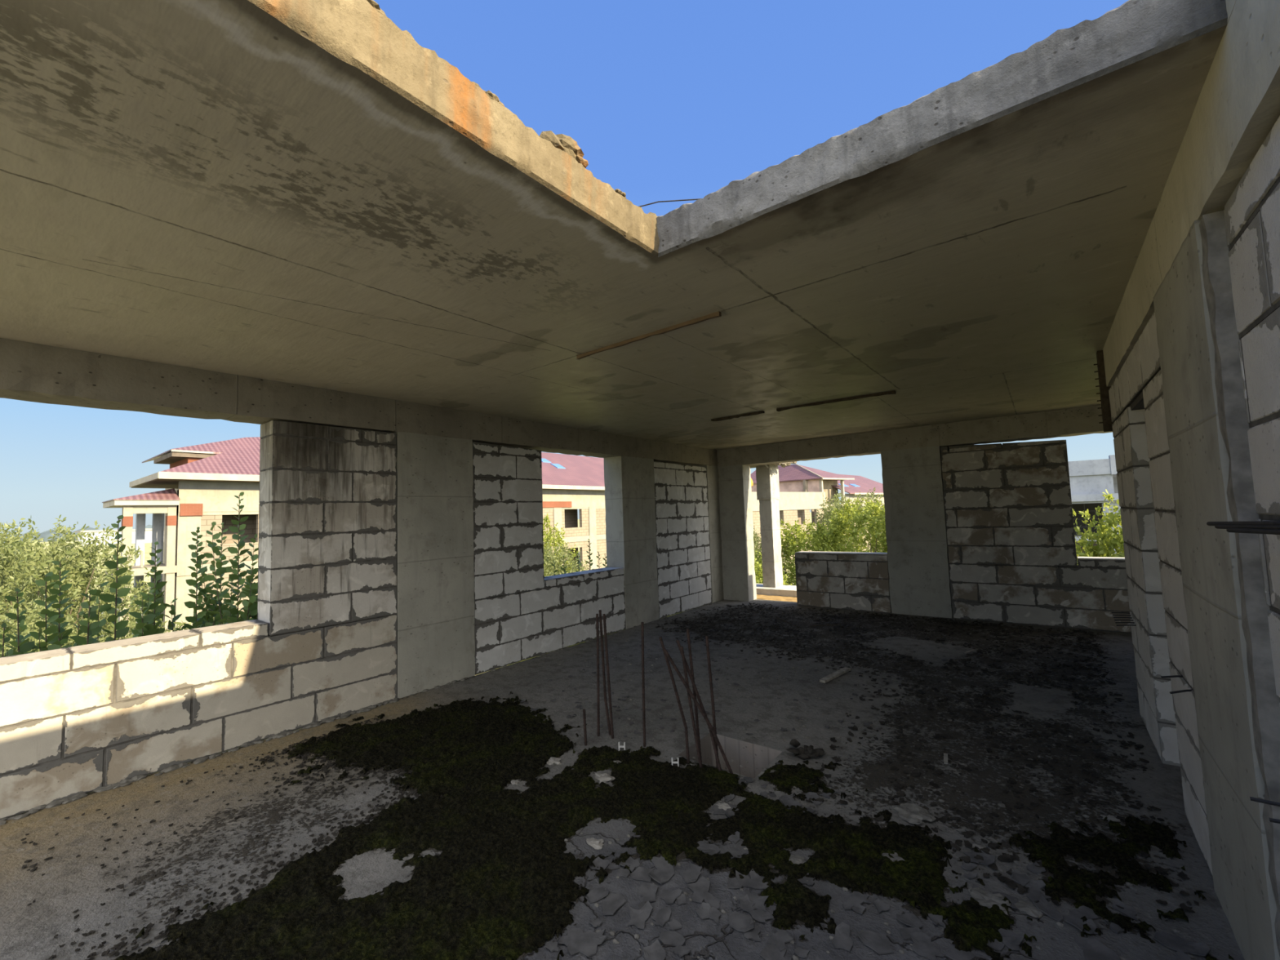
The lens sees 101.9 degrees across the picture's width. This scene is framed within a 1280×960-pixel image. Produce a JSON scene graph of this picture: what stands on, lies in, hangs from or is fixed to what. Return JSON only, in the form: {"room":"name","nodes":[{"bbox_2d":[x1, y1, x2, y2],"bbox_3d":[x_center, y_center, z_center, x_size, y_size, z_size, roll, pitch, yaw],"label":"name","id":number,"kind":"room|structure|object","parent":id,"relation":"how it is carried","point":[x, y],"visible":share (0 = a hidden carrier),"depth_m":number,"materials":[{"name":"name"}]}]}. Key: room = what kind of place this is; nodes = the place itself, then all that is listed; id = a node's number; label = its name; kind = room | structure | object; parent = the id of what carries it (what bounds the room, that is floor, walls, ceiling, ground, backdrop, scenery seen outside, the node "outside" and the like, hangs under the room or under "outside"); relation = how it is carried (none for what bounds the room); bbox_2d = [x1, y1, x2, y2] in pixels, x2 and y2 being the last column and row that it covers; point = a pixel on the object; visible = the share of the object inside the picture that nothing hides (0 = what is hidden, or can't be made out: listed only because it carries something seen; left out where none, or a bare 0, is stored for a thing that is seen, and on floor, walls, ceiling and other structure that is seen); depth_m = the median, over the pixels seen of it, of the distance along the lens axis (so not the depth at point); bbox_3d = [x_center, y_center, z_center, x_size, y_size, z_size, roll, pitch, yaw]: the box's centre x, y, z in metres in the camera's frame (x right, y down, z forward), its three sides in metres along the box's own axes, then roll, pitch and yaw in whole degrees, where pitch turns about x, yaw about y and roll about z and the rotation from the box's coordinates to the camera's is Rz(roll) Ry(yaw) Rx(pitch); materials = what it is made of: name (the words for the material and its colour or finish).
{"room":"unfinished building interior","nodes":[
{"label":"unfinished building interior","id":0,"kind":"room"},
{"bbox_2d":[0,337,724,819],"bbox_3d":[-2.550,0.623,4.733,0.352,2.789,12.752,-5,-5,38],"label":"wall","id":1,"kind":"structure","parent":0,"point":[401,549],"depth_m":4.48,"materials":[{"name":"concrete"}]},
{"bbox_2d":[0,0,1235,449],"bbox_3d":[1.550,-1.117,3.263,8.875,0.229,10.776,-5,-5,38],"label":"ceiling","id":2,"kind":"structure","parent":0,"point":[307,193],"depth_m":2.14,"materials":[{"name":"concrete"}]},
{"bbox_2d":[366,0,386,16],"bbox_3d":[-0.720,-1.259,1.394,0.053,0.042,0.148,-4,-5,32],"label":"rubble","id":3,"kind":"object","parent":2,"relation":"on","point":[372,2],"visible":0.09,"depth_m":1.38,"materials":[{"name":"beige stone"}]},
{"bbox_2d":[471,81,504,106],"bbox_3d":[-0.495,-1.245,1.685,0.049,0.032,0.139,-5,-5,38],"label":"rubble","id":4,"kind":"object","parent":2,"relation":"on","point":[493,96],"visible":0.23,"depth_m":1.68,"materials":[{"name":"beige stone"}]},
{"bbox_2d":[539,130,588,168],"bbox_3d":[-0.296,-1.249,1.972,0.114,0.078,0.232,-5,-5,38],"label":"rubble","id":5,"kind":"object","parent":2,"relation":"on","point":[566,144],"visible":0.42,"depth_m":1.93,"materials":[{"name":"beige stone"}]},
{"bbox_2d":[614,188,626,198],"bbox_3d":[-0.081,-1.220,2.211,0.031,0.020,0.080,-5,-5,38],"label":"rubble","id":6,"kind":"object","parent":2,"relation":"on","point":[617,190],"visible":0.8,"depth_m":2.19,"materials":[{"name":"beige stone"}]},
{"bbox_2d":[576,311,721,359],"bbox_3d":[0.009,-0.928,3.395,1.180,0.025,0.025,-5,-5,39],"label":"batten","id":7,"kind":"object","parent":2,"relation":"attached to","point":[717,314],"visible":1,"depth_m":3.31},
{"bbox_2d":[639,198,701,207],"bbox_3d":[0.121,-1.261,2.366,0.466,0.031,0.011,-3,-4,12],"label":"wire","id":8,"kind":"object","parent":2,"relation":"attached to","point":[695,198],"visible":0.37,"depth_m":2.36,"materials":[{"name":"black metal"}]},
{"bbox_2d":[711,410,764,421],"bbox_3d":[1.177,-0.770,6.303,0.700,0.029,0.058,-5,-5,38],"label":"batten","id":9,"kind":"object","parent":2,"relation":"attached to","point":[762,411],"visible":1,"depth_m":6.29,"materials":[{"name":"brown wood"}]},
{"bbox_2d":[776,390,896,411],"bbox_3d":[2.086,-0.847,5.619,1.240,0.028,0.070,-5,-5,36],"label":"batten","id":10,"kind":"object","parent":2,"relation":"attached to","point":[893,392],"visible":1,"depth_m":5.56,"materials":[{"name":"brown wood"}]},
{"bbox_2d":[0,599,1244,959],"bbox_3d":[0.520,1.794,1.320,8.515,0.245,14.836,-5,-5,38],"label":"floor","id":11,"kind":"structure","parent":0,"point":[69,883],"depth_m":3.02,"materials":[{"name":"concrete"}]},
{"bbox_2d":[20,718,442,959],"bbox_3d":[-2.106,1.866,3.020,1.713,0.018,1.936,-5,-5,38],"label":"lichen specks","id":12,"kind":"object","parent":11,"relation":"on","point":[134,931],"visible":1,"depth_m":2.66,"materials":[{"name":"grey plant"}]},
{"bbox_2d":[0,603,712,825],"bbox_3d":[-1.223,2.040,5.944,0.102,0.034,8.407,-5,-5,38],"label":"crumbs","id":13,"kind":"object","parent":11,"relation":"on","point":[126,782],"visible":0.99,"depth_m":3.57,"materials":[{"name":"concrete"}]},
{"bbox_2d":[511,779,519,784],"bbox_3d":[-0.763,1.839,3.157,0.071,0.017,0.045,-5,-5,38],"label":"rubble stone","id":14,"kind":"object","parent":11,"relation":"on","point":[513,781],"visible":1,"depth_m":3.15,"materials":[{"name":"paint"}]},
{"bbox_2d":[546,756,561,764],"bbox_3d":[-0.563,1.848,3.404,0.118,0.033,0.084,-5,-5,38],"label":"rubble stone","id":15,"kind":"object","parent":11,"relation":"on","point":[552,760],"visible":1,"depth_m":3.40,"materials":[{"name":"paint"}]},
{"bbox_2d":[582,708,586,746],"bbox_3d":[-0.387,1.756,3.652,0.026,0.276,0.019,0,-4,-30],"label":"rebar","id":16,"kind":"object","parent":11,"relation":"on","point":[584,709],"visible":0.96,"depth_m":3.65,"materials":[{"name":"metal"}]},
{"bbox_2d":[586,837,604,849],"bbox_3d":[-0.223,1.780,2.539,0.093,0.028,0.071,-3,-4,12],"label":"rubble stone","id":17,"kind":"object","parent":11,"relation":"on","point":[597,844],"visible":1,"depth_m":2.53,"materials":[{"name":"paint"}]},
{"bbox_2d":[595,613,599,736],"bbox_3d":[-0.310,1.448,3.821,0.036,0.909,0.021,-1,-4,-7],"label":"rebar","id":18,"kind":"object","parent":11,"relation":"on","point":[597,615],"visible":0.98,"depth_m":3.81,"materials":[{"name":"metal"}]},
{"bbox_2d":[599,609,611,735],"bbox_3d":[-0.256,1.437,3.847,0.075,0.932,0.019,-3,-4,17],"label":"rebar","id":19,"kind":"object","parent":11,"relation":"on","point":[600,611],"visible":0.98,"depth_m":3.85,"materials":[{"name":"metal"}]},
{"bbox_2d":[595,773,615,782],"bbox_3d":[-0.222,1.823,3.170,0.132,0.042,0.103,-5,-5,38],"label":"rubble stone","id":20,"kind":"object","parent":11,"relation":"on","point":[604,777],"visible":1,"depth_m":3.15,"materials":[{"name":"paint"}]},
{"bbox_2d":[602,613,613,738],"bbox_3d":[-0.229,1.438,3.770,0.057,0.917,0.021,-2,-4,-4],"label":"rebar","id":21,"kind":"object","parent":11,"relation":"on","point":[604,615],"visible":0.94,"depth_m":3.76,"materials":[{"name":"metal"}]},
{"bbox_2d":[617,742,625,751],"bbox_3d":[-0.124,1.821,3.546,0.046,0.055,0.012,-2,-4,6],"label":"spacer","id":22,"kind":"object","parent":11,"relation":"on","point":[624,745],"visible":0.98,"depth_m":3.54,"materials":[{"name":"white plastic"}]},
{"bbox_2d":[640,622,645,746],"bbox_3d":[0.025,1.438,3.622,0.034,0.878,0.021,-2,-4,2],"label":"rebar","id":23,"kind":"object","parent":11,"relation":"on","point":[642,623],"visible":0.96,"depth_m":3.62,"materials":[{"name":"metal"}]},
{"bbox_2d":[115,691,1233,959],"bbox_3d":[-0.420,1.770,2.512,5.145,0.053,3.108,-4,-5,31],"label":"moss","id":24,"kind":"object","parent":11,"relation":"on","point":[500,886],"visible":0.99,"depth_m":2.44,"materials":[{"name":"plant"}]},
{"bbox_2d":[658,636,689,763],"bbox_3d":[0.223,1.436,3.356,0.171,0.834,0.022,-2,-4,-1],"label":"rebar","id":25,"kind":"object","parent":11,"relation":"attached to","point":[660,637],"visible":0.94,"depth_m":3.35,"materials":[{"name":"metal"}]},
{"bbox_2d":[671,757,679,766],"bbox_3d":[0.224,1.792,3.294,0.046,0.055,0.012,-2,-4,6],"label":"spacer","id":26,"kind":"object","parent":11,"relation":"on","point":[677,762],"visible":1,"depth_m":3.29,"materials":[{"name":"grey plastic"}]},
{"bbox_2d":[680,645,702,768],"bbox_3d":[0.328,1.450,3.277,0.117,0.790,0.022,-2,-4,-1],"label":"rebar","id":27,"kind":"object","parent":11,"relation":"attached to","point":[681,646],"visible":0.92,"depth_m":3.27,"materials":[{"name":"metal"}]},
{"bbox_2d":[686,627,702,761],"bbox_3d":[0.350,1.406,3.345,0.070,0.884,0.022,-3,-4,15],"label":"rebar","id":28,"kind":"object","parent":11,"relation":"attached to","point":[687,628],"visible":0.75,"depth_m":3.35,"materials":[{"name":"metal"}]},
{"bbox_2d":[662,648,733,773],"bbox_3d":[0.367,1.452,3.243,0.417,0.783,0.029,-3,-4,9],"label":"rebar","id":29,"kind":"object","parent":11,"relation":"on","point":[667,654],"visible":0.98,"depth_m":3.24,"materials":[{"name":"metal"}]},
{"bbox_2d":[675,639,721,771],"bbox_3d":[0.381,1.438,3.295,0.291,0.817,0.050,-4,-4,30],"label":"rebar","id":30,"kind":"object","parent":11,"relation":"attached to","point":[677,640],"visible":0.7,"depth_m":3.29,"materials":[{"name":"metal"}]},
{"bbox_2d":[705,635,718,768],"bbox_3d":[0.462,1.419,3.284,0.030,0.842,0.074,1,-5,-35],"label":"rebar","id":31,"kind":"object","parent":11,"relation":"attached to","point":[706,637],"visible":0.85,"depth_m":3.29,"materials":[{"name":"metal"}]},
{"bbox_2d":[715,802,731,810],"bbox_3d":[0.452,1.775,2.814,0.104,0.025,0.079,-5,-5,38],"label":"rubble stone","id":32,"kind":"object","parent":11,"relation":"on","point":[724,806],"visible":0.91,"depth_m":2.81,"materials":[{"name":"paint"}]},
{"bbox_2d":[519,631,947,797],"bbox_3d":[0.978,1.898,5.060,3.269,0.021,3.520,-5,-5,38],"label":"chips","id":33,"kind":"object","parent":11,"relation":"on","point":[827,795],"visible":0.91,"depth_m":4.35,"materials":[{"name":"grey concrete"}]},
{"bbox_2d":[789,854,805,864],"bbox_3d":[0.716,1.735,2.364,0.076,0.023,0.090,0,-4,-25],"label":"rubble stone","id":34,"kind":"object","parent":11,"relation":"on","point":[797,860],"visible":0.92,"depth_m":2.36,"materials":[{"name":"stone"}]},
{"bbox_2d":[786,738,824,759],"bbox_3d":[1.069,1.766,3.372,0.236,0.094,0.142,-5,-5,38],"label":"clump","id":35,"kind":"object","parent":11,"relation":"on","point":[807,752],"visible":1,"depth_m":3.35,"materials":[{"name":"plant"}]},
{"bbox_2d":[819,666,850,683],"bbox_3d":[1.855,1.848,4.924,0.506,0.024,0.055,2,-5,-43],"label":"batten","id":36,"kind":"object","parent":11,"relation":"on","point":[845,669],"visible":1,"depth_m":4.89,"materials":[{"name":"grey wood"}]},
{"bbox_2d":[482,604,1195,959],"bbox_3d":[1.312,1.885,4.878,4.629,0.026,7.128,-5,-5,35],"label":"screed grit","id":37,"kind":"object","parent":11,"relation":"on","point":[1002,805],"visible":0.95,"depth_m":2.75,"materials":[{"name":"gravel"}]},
{"bbox_2d":[545,776,1211,959],"bbox_3d":[0.798,1.686,1.919,2.236,0.032,1.847,-5,-5,38],"label":"flakes","id":38,"kind":"object","parent":11,"relation":"on","point":[576,940],"visible":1,"depth_m":2.03,"materials":[{"name":"grey concrete"}]},
{"bbox_2d":[881,850,905,862],"bbox_3d":[1.152,1.721,2.358,0.077,0.026,0.100,0,-4,-27],"label":"rubble stone","id":39,"kind":"object","parent":11,"relation":"on","point":[895,855],"visible":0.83,"depth_m":2.35,"materials":[{"name":"stone"}]},
{"bbox_2d":[892,803,935,824],"bbox_3d":[1.415,1.725,2.678,0.169,0.053,0.172,-1,-4,-10],"label":"rubble stone","id":40,"kind":"object","parent":11,"relation":"on","point":[912,813],"visible":1,"depth_m":2.66,"materials":[{"name":"stone"}]},
{"bbox_2d":[655,602,1199,912],"bbox_3d":[1.813,1.899,5.550,4.986,0.028,5.750,-5,-5,38],"label":"scattered debris","id":41,"kind":"object","parent":11,"relation":"on","point":[1006,857],"visible":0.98,"depth_m":3.69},
{"bbox_2d":[943,752,947,764],"bbox_3d":[1.913,1.743,3.245,0.022,0.008,0.141,-4,-4,30],"label":"wood splinter","id":42,"kind":"object","parent":11,"relation":"on","point":[945,755],"visible":1,"depth_m":3.24,"materials":[{"name":"wood"}]},
{"bbox_2d":[972,843,984,848],"bbox_3d":[1.574,1.712,2.420,0.060,0.015,0.043,-5,-5,38],"label":"rubble stone","id":43,"kind":"object","parent":11,"relation":"on","point":[980,846],"visible":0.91,"depth_m":2.42,"materials":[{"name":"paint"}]},
{"bbox_2d":[968,887,1012,915],"bbox_3d":[1.408,1.693,2.080,0.147,0.044,0.101,-4,-4,26],"label":"rubble stone","id":44,"kind":"object","parent":11,"relation":"on","point":[984,899],"visible":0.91,"depth_m":2.08,"materials":[{"name":"stone"}]},
{"bbox_2d":[1013,900,1043,917],"bbox_3d":[1.525,1.687,2.036,0.092,0.030,0.075,-5,-5,38],"label":"rubble stone","id":45,"kind":"object","parent":11,"relation":"on","point":[1031,909],"visible":1,"depth_m":2.03,"materials":[{"name":"stone"}]},
{"bbox_2d":[1099,814,1119,821],"bbox_3d":[2.355,1.696,2.600,0.065,0.021,0.070,-2,-4,-6],"label":"rubble stone","id":46,"kind":"object","parent":11,"relation":"on","point":[1112,818],"visible":0.88,"depth_m":2.59,"materials":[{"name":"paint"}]},
{"bbox_2d":[716,404,1131,632],"bbox_3d":[4.764,0.549,7.293,8.741,2.790,0.328,-5,-5,38],"label":"wall","id":47,"kind":"structure","parent":0,"point":[984,531],"depth_m":7.29,"materials":[{"name":"concrete"}]},
{"bbox_2d":[750,461,797,602],"bbox_3d":[2.756,0.939,9.779,4.202,2.902,1.130,-5,-5,38],"label":"balcony","id":48,"kind":"object","parent":47,"relation":"attached to","point":[772,588],"visible":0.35,"depth_m":10.15,"materials":[{"name":"concrete"}]},
{"bbox_2d":[1093,0,1279,959],"bbox_3d":[1.571,0.146,1.027,0.446,2.962,7.363,-5,-5,38],"label":"wall","id":49,"kind":"structure","parent":0,"point":[1188,364],"depth_m":1.68,"materials":[{"name":"concrete"}]},
{"bbox_2d":[1115,622,1134,623],"bbox_3d":[3.507,1.024,3.715,0.013,0.024,0.154,1,-5,-41],"label":"tie","id":50,"kind":"object","parent":49,"relation":"attached to","point":[1115,622],"visible":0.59,"depth_m":3.74,"materials":[{"name":"black metal"}]},
{"bbox_2d":[1115,624,1136,626],"bbox_3d":[3.470,1.030,3.667,0.013,0.026,0.154,1,-5,-41],"label":"tie","id":51,"kind":"object","parent":49,"relation":"attached to","point":[1116,624],"visible":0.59,"depth_m":3.69,"materials":[{"name":"black metal"}]},
{"bbox_2d":[1160,675,1182,678],"bbox_3d":[2.512,0.921,2.427,0.115,0.020,0.014,-4,-4,23],"label":"tie","id":52,"kind":"object","parent":49,"relation":"attached to","point":[1172,676],"visible":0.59,"depth_m":2.43,"materials":[{"name":"black metal"}]},
{"bbox_2d":[1169,688,1192,693],"bbox_3d":[2.386,0.923,2.265,0.119,0.030,0.013,-3,-4,18],"label":"tie","id":53,"kind":"object","parent":49,"relation":"attached to","point":[1181,691],"visible":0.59,"depth_m":2.27,"materials":[{"name":"black metal"}]},
{"bbox_2d":[1206,520,1279,525],"bbox_3d":[1.550,0.107,1.275,0.041,0.028,0.514,-3,-4,21],"label":"jutting rebar","id":54,"kind":"object","parent":49,"relation":"attached to","point":[1253,522],"visible":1,"depth_m":1.34,"materials":[{"name":"black metal"}]},
{"bbox_2d":[1214,524,1279,529],"bbox_3d":[1.532,0.114,1.249,0.042,0.023,0.455,-3,-4,19],"label":"jutting rebar","id":55,"kind":"object","parent":49,"relation":"attached to","point":[1218,526],"visible":0.9,"depth_m":1.31,"materials":[{"name":"black metal"}]},
{"bbox_2d":[1226,528,1279,534],"bbox_3d":[1.506,0.122,1.210,0.043,0.017,0.370,-3,-4,15],"label":"jutting rebar","id":56,"kind":"object","parent":49,"relation":"attached to","point":[1270,531],"visible":1,"depth_m":1.28,"materials":[{"name":"black metal"}]},
{"bbox_2d":[1249,796,1279,806],"bbox_3d":[1.742,0.874,1.374,0.014,0.016,0.166,1,-5,-38],"label":"tie","id":57,"kind":"object","parent":49,"relation":"attached to","point":[1255,799],"visible":1,"depth_m":1.41,"materials":[{"name":"black metal"}]},
{"bbox_2d":[1269,817,1279,823],"bbox_3d":[1.714,0.889,1.319,0.014,0.025,0.147,1,-5,-36],"label":"tie","id":58,"kind":"object","parent":49,"relation":"attached to","point":[1271,820],"visible":1,"depth_m":1.37,"materials":[{"name":"black metal"}]},
{"label":"outside","id":59,"kind":"structure","parent":0,"visible":0},
{"bbox_2d":[0,511,862,772],"bbox_3d":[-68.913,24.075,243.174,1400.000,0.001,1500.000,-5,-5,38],"label":"ground","id":60,"kind":"structure","parent":59,"point":[148,549],"depth_m":101.67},
{"bbox_2d":[0,622,16,657],"bbox_3d":[-4.462,3.372,3.419,0.365,4.736,0.406,-5,-5,38],"label":"sapling","id":61,"kind":"object","parent":60,"relation":"on","point":[3,625],"visible":0.23,"depth_m":3.68,"materials":[{"name":"green plant"}]},
{"bbox_2d":[0,579,29,644],"bbox_3d":[-14.665,4.106,10.066,4.282,4.872,4.330,-1,-4,-19],"label":"bush","id":62,"kind":"object","parent":60,"relation":"on","point":[4,585],"visible":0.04,"depth_m":11.57,"materials":[{"name":"green plant"}]},
{"bbox_2d":[4,588,45,817],"bbox_3d":[-4.543,3.284,3.742,0.664,4.961,0.465,-4,-4,24],"label":"sapling","id":63,"kind":"object","parent":60,"relation":"on","point":[26,646],"visible":0.09,"depth_m":3.86,"materials":[{"name":"green plant"}]},
{"bbox_2d":[0,521,79,625],"bbox_3d":[-20.307,4.229,16.098,4.544,5.838,4.613,-5,-5,36],"label":"bush","id":64,"kind":"object","parent":60,"relation":"on","point":[24,526],"visible":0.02,"depth_m":16.73,"materials":[{"name":"green plant"}]},
{"bbox_2d":[0,595,87,657],"bbox_3d":[-10.721,4.078,8.347,3.575,4.416,3.522,-2,-4,4],"label":"bush","id":65,"kind":"object","parent":60,"relation":"on","point":[34,628],"visible":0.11,"depth_m":8.97,"materials":[{"name":"green plant"}]},
{"bbox_2d":[8,558,100,656],"bbox_3d":[-4.842,3.238,4.337,0.462,5.153,0.684,-5,-5,38],"label":"sapling","id":66,"kind":"object","parent":60,"relation":"on","point":[60,629],"visible":0.09,"depth_m":4.42,"materials":[{"name":"green plant"}]},
{"bbox_2d":[18,571,102,814],"bbox_3d":[-4.674,3.254,3.940,0.501,5.058,0.627,-3,-4,14],"label":"sapling","id":67,"kind":"object","parent":60,"relation":"on","point":[43,612],"visible":0.12,"depth_m":4.10,"materials":[{"name":"green plant"}]},
{"bbox_2d":[32,585,101,651],"bbox_3d":[-4.379,3.311,3.995,0.429,4.930,0.472,-2,-4,-5],"label":"sapling","id":68,"kind":"object","parent":60,"relation":"on","point":[92,611],"visible":0.06,"depth_m":4.17,"materials":[{"name":"green plant"}]},
{"bbox_2d":[0,536,141,642],"bbox_3d":[-17.044,4.293,14.893,3.356,5.320,3.318,-2,-4,3],"label":"bush","id":69,"kind":"object","parent":60,"relation":"on","point":[20,584],"visible":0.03,"depth_m":14.71,"materials":[{"name":"green plant"}]},
{"bbox_2d":[0,514,168,644],"bbox_3d":[-14.070,3.746,12.335,4.267,5.875,4.204,-5,-5,41],"label":"bush","id":70,"kind":"object","parent":60,"relation":"on","point":[80,585],"visible":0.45,"depth_m":12.29,"materials":[{"name":"green plant"}]},
{"bbox_2d":[86,515,132,642],"bbox_3d":[-4.509,3.049,4.321,0.326,5.506,0.220,0,-4,-23],"label":"sapling","id":71,"kind":"object","parent":60,"relation":"on","point":[122,631],"visible":0.3,"depth_m":4.48,"materials":[{"name":"green plant"}]},
{"bbox_2d":[75,528,164,545],"bbox_3d":[-245.010,27.834,261.156,22.000,6.800,52.000,-5,-5,38],"label":"shed","id":72,"kind":"object","parent":60,"relation":"on","point":[148,531],"visible":0.29,"depth_m":242.96,"materials":[{"name":"paint"}]},
{"bbox_2d":[116,577,164,635],"bbox_3d":[-23.012,6.160,24.284,1.939,3.220,1.893,-2,-4,-5],"label":"bush","id":73,"kind":"object","parent":60,"relation":"on","point":[132,598],"visible":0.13,"depth_m":24.17,"materials":[{"name":"green plant"}]},
{"bbox_2d":[128,541,187,773],"bbox_3d":[-4.673,3.229,5.002,0.640,5.249,0.504,-5,-5,38],"label":"sapling","id":74,"kind":"object","parent":60,"relation":"on","point":[149,628],"visible":0.19,"depth_m":5.09,"materials":[{"name":"green plant"}]},
{"bbox_2d":[159,526,225,761],"bbox_3d":[-4.463,3.162,5.099,0.462,5.383,0.593,-5,-5,38],"label":"sapling","id":75,"kind":"object","parent":60,"relation":"on","point":[197,620],"visible":0.2,"depth_m":5.37,"materials":[{"name":"green plant"}]},
{"bbox_2d":[88,617,301,793],"bbox_3d":[-13.457,5.588,11.542,25.106,1.936,16.721,-5,-5,38],"label":"undergrowth","id":76,"kind":"object","parent":60,"relation":"on","point":[180,624],"visible":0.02,"depth_m":19.37,"materials":[{"name":"green plant"}]},
{"bbox_2d":[191,522,240,754],"bbox_3d":[-4.689,3.188,5.699,0.476,5.427,0.658,2,-5,-43],"label":"sapling","id":77,"kind":"object","parent":60,"relation":"on","point":[220,563],"visible":0.21,"depth_m":5.82,"materials":[{"name":"green plant"}]},
{"bbox_2d":[198,492,258,625],"bbox_3d":[-4.221,2.990,5.324,0.712,5.740,0.551,-1,-4,-11],"label":"tree","id":78,"kind":"object","parent":60,"relation":"on","point":[251,589],"visible":0.49,"depth_m":5.41,"materials":[{"name":"green plant"}]},
{"bbox_2d":[102,436,606,639],"bbox_3d":[-10.628,3.065,48.580,14.920,11.750,56.320,-5,-5,38],"label":"house","id":79,"kind":"structure","parent":60,"relation":"on","point":[201,483],"depth_m":25.66,"materials":[{"name":"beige paint"}]},
{"bbox_2d":[542,514,578,576],"bbox_3d":[-6.435,4.581,28.018,5.412,5.826,5.094,1,-5,-37],"label":"bush","id":80,"kind":"object","parent":60,"relation":"on","point":[557,533],"visible":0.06,"depth_m":27.95,"materials":[{"name":"green plant"}]},
{"bbox_2d":[560,555,567,648],"bbox_3d":[-1.223,3.614,8.457,0.680,4.716,0.542,-3,-4,19],"label":"sapling","id":81,"kind":"object","parent":60,"relation":"on","point":[562,568],"visible":0.02,"depth_m":8.63,"materials":[{"name":"green plant"}]},
{"bbox_2d":[543,542,591,577],"bbox_3d":[-4.293,4.813,22.512,4.282,4.429,4.330,0,-4,-30],"label":"bush","id":82,"kind":"object","parent":60,"relation":"on","point":[548,560],"visible":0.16,"depth_m":22.19,"materials":[{"name":"green plant"}]},
{"bbox_2d":[576,552,582,571],"bbox_3d":[-1.156,3.764,10.202,0.515,4.646,0.539,-5,-5,38],"label":"sapling","id":83,"kind":"object","parent":60,"relation":"on","point":[577,553],"visible":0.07,"depth_m":10.30,"materials":[{"name":"green plant"}]},
{"bbox_2d":[586,538,592,569],"bbox_3d":[-0.847,3.536,9.272,0.165,4.954,0.171,-3,-4,13],"label":"sapling","id":84,"kind":"object","parent":60,"relation":"on","point":[589,557],"visible":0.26,"depth_m":9.41,"materials":[{"name":"green plant"}]},
{"bbox_2d":[595,551,603,636],"bbox_3d":[-0.833,3.733,10.059,0.381,4.667,0.237,-3,-4,22],"label":"sapling","id":85,"kind":"object","parent":60,"relation":"on","point":[597,557],"visible":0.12,"depth_m":10.18,"materials":[{"name":"green plant"}]},
{"bbox_2d":[602,553,606,568],"bbox_3d":[-0.486,3.652,9.214,0.404,4.691,0.286,-5,-5,38],"label":"sapling","id":86,"kind":"object","parent":60,"relation":"on","point":[604,565],"visible":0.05,"depth_m":9.44,"materials":[{"name":"green plant"}]},
{"bbox_2d":[753,523,761,565],"bbox_3d":[5.216,4.710,29.758,4.871,4.982,4.817,-3,-4,20],"label":"bush","id":87,"kind":"object","parent":60,"relation":"on","point":[755,540],"visible":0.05,"depth_m":29.39,"materials":[{"name":"green plant"}]},
{"bbox_2d":[754,557,791,585],"bbox_3d":[3.896,4.506,17.447,3.590,3.802,3.814,-3,-4,9],"label":"bush","id":88,"kind":"object","parent":60,"relation":"on","point":[758,574],"visible":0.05,"depth_m":17.21,"materials":[{"name":"green plant"}]},
{"bbox_2d":[754,518,848,585],"bbox_3d":[7.083,4.217,23.305,4.706,4.984,4.999,-2,-4,1],"label":"bush","id":89,"kind":"object","parent":60,"relation":"on","point":[790,541],"visible":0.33,"depth_m":22.60,"materials":[{"name":"green plant"}]},
{"bbox_2d":[750,463,884,564],"bbox_3d":[19.061,3.945,61.705,34.163,11.762,10.524,1,-5,-39],"label":"house","id":90,"kind":"structure","parent":60,"relation":"on","point":[802,489],"depth_m":57.92,"materials":[{"name":"beige paint"}]},
{"bbox_2d":[804,487,887,552],"bbox_3d":[11.817,3.651,27.844,6.343,6.422,6.249,-4,-5,32],"label":"bush","id":91,"kind":"object","parent":60,"relation":"on","point":[826,514],"visible":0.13,"depth_m":27.63,"materials":[{"name":"green plant"}]},
{"bbox_2d":[808,497,887,552],"bbox_3d":[9.955,3.655,22.731,5.875,5.857,5.530,-1,-4,-20],"label":"bush","id":92,"kind":"object","parent":60,"relation":"on","point":[841,525],"visible":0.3,"depth_m":22.00,"materials":[{"name":"green plant"}]},
{"bbox_2d":[1067,454,1121,564],"bbox_3d":[12.944,2.746,17.136,6.600,6.560,3.300,-5,-5,38],"label":"house","id":93,"kind":"structure","parent":60,"relation":"on","point":[1088,479],"depth_m":15.20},
{"bbox_2d":[1072,488,1124,562],"bbox_3d":[10.378,2.942,10.552,3.978,5.603,4.226,-5,-5,35],"label":"bush","id":94,"kind":"object","parent":60,"relation":"on","point":[1105,539],"visible":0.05,"depth_m":10.78,"materials":[{"name":"green plant"}]},
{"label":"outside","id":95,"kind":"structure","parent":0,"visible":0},
{"bbox_2d":[4,524,151,542],"bbox_3d":[-528.619,54.678,467.924,194.982,24.315,613.599,-5,-5,38],"label":"hills","id":96,"kind":"structure","parent":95,"point":[45,535],"depth_m":413.84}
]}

